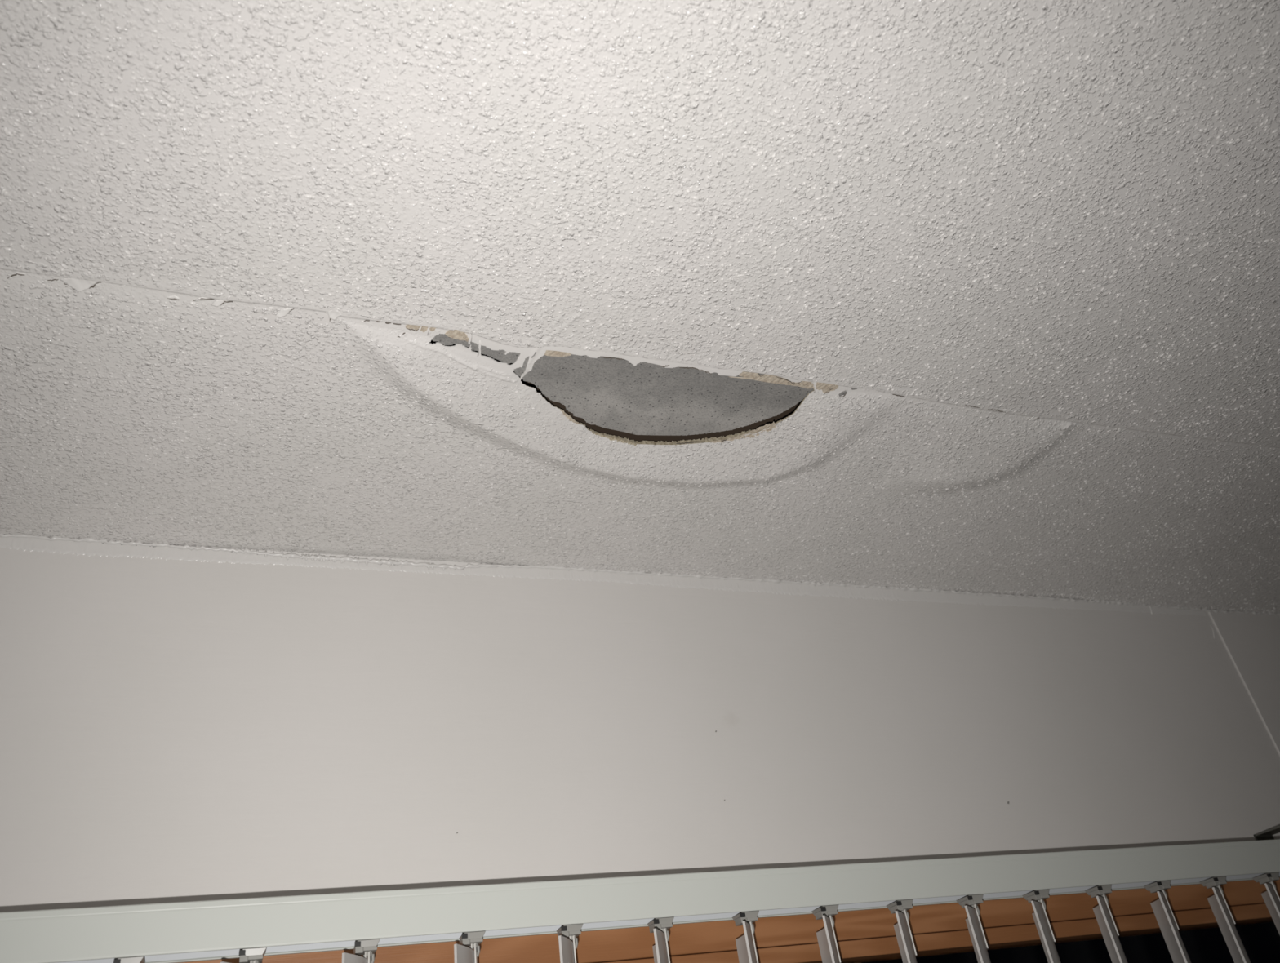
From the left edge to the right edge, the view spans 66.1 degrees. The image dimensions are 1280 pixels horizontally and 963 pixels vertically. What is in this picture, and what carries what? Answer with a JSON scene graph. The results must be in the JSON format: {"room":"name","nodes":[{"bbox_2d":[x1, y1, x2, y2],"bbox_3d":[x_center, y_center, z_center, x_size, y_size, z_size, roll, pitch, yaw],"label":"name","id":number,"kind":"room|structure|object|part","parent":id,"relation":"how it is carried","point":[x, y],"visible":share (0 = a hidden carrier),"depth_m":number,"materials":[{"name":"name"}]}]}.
{"room":"damaged room","nodes":[
{"label":"damaged room","id":0,"kind":"room"},
{"bbox_2d":[0,0,1279,614],"bbox_3d":[0.645,-0.859,-0.071,3.800,0.112,3.695,5,-36,-21],"label":"ceiling","id":1,"kind":"structure","parent":0,"point":[981,297],"depth_m":0.75,"materials":[{"name":"paint"}]},
{"bbox_2d":[0,537,1279,912],"bbox_3d":[0.222,1.131,0.550,3.800,2.404,0.112,5,-36,-21],"label":"wall","id":2,"kind":"structure","parent":0,"point":[177,725],"depth_m":1.00,"materials":[{"name":"paint"}]},
{"bbox_2d":[182,878,1279,962],"bbox_3d":[0.290,0.926,0.705,1.720,1.175,0.135,5,-36,-21],"label":"window","id":3,"kind":"structure","parent":2,"relation":"in","point":[940,933],"depth_m":1.01,"materials":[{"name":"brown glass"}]},
{"bbox_2d":[0,825,1279,962],"bbox_3d":[0.321,0.858,0.646,1.701,1.215,0.120,5,-36,-21],"label":"vertical blind","id":4,"kind":"object","parent":3,"relation":"attached to","point":[249,931],"visible":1,"depth_m":0.84,"materials":[{"name":"white plastic"}]},
{"bbox_2d":[113,959,120,962],"bbox_3d":[-0.366,0.337,0.689,0.004,0.003,0.002,5,-36,-21],"label":"clip","id":5,"kind":"object","parent":4,"relation":"attached to","point":[118,961],"depth_m":0.69,"materials":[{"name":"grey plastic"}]},
{"bbox_2d":[239,950,245,955],"bbox_3d":[-0.290,0.344,0.718,0.004,0.003,0.002,5,-36,-21],"label":"clip","id":6,"kind":"object","parent":4,"relation":"attached to","point":[242,953],"depth_m":0.72,"materials":[{"name":"grey plastic"}]},
{"bbox_2d":[354,941,360,946],"bbox_3d":[-0.214,0.351,0.746,0.004,0.003,0.002,5,-36,-21],"label":"clip","id":7,"kind":"object","parent":4,"relation":"attached to","point":[357,944],"depth_m":0.75,"materials":[{"name":"grey plastic"}]},
{"bbox_2d":[462,933,467,938],"bbox_3d":[-0.138,0.358,0.775,0.004,0.003,0.002,5,-36,-21],"label":"clip","id":8,"kind":"object","parent":4,"relation":"attached to","point":[464,935],"depth_m":0.77,"materials":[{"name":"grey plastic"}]},
{"bbox_2d":[560,926,567,931],"bbox_3d":[-0.062,0.365,0.804,0.004,0.003,0.002,5,-36,-21],"label":"clip","id":9,"kind":"object","parent":4,"relation":"attached to","point":[562,928],"depth_m":0.80,"materials":[{"name":"grey plastic"}]},
{"bbox_2d":[653,919,659,924],"bbox_3d":[0.014,0.373,0.833,0.004,0.003,0.002,5,-36,-21],"label":"clip","id":10,"kind":"object","parent":4,"relation":"attached to","point":[656,921],"depth_m":0.83,"materials":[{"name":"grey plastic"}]},
{"bbox_2d":[739,912,745,917],"bbox_3d":[0.090,0.380,0.861,0.004,0.003,0.002,5,-36,-21],"label":"clip","id":11,"kind":"object","parent":4,"relation":"attached to","point":[743,914],"depth_m":0.86,"materials":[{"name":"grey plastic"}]},
{"bbox_2d":[820,906,826,911],"bbox_3d":[0.166,0.387,0.890,0.004,0.003,0.002,5,-36,-21],"label":"clip","id":12,"kind":"object","parent":4,"relation":"attached to","point":[823,908],"depth_m":0.89,"materials":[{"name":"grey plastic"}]},
{"bbox_2d":[896,901,902,906],"bbox_3d":[0.242,0.394,0.919,0.004,0.003,0.002,5,-36,-21],"label":"clip","id":13,"kind":"object","parent":4,"relation":"attached to","point":[898,903],"depth_m":0.92,"materials":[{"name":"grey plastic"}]},
{"bbox_3d":[0.225,0.473,0.991,1.640,0.016,0.044,5,-36,-21],"label":"sash rail","id":14,"kind":"part","parent":3,"relation":"part of","materials":[{"name":"brown wood"}]},
{"bbox_3d":[0.292,0.907,0.703,1.560,1.044,0.004,5,-36,-21],"label":"glass pane","id":15,"kind":"part","parent":3,"relation":"part of","materials":[{"name":"black glass"}]}
]}

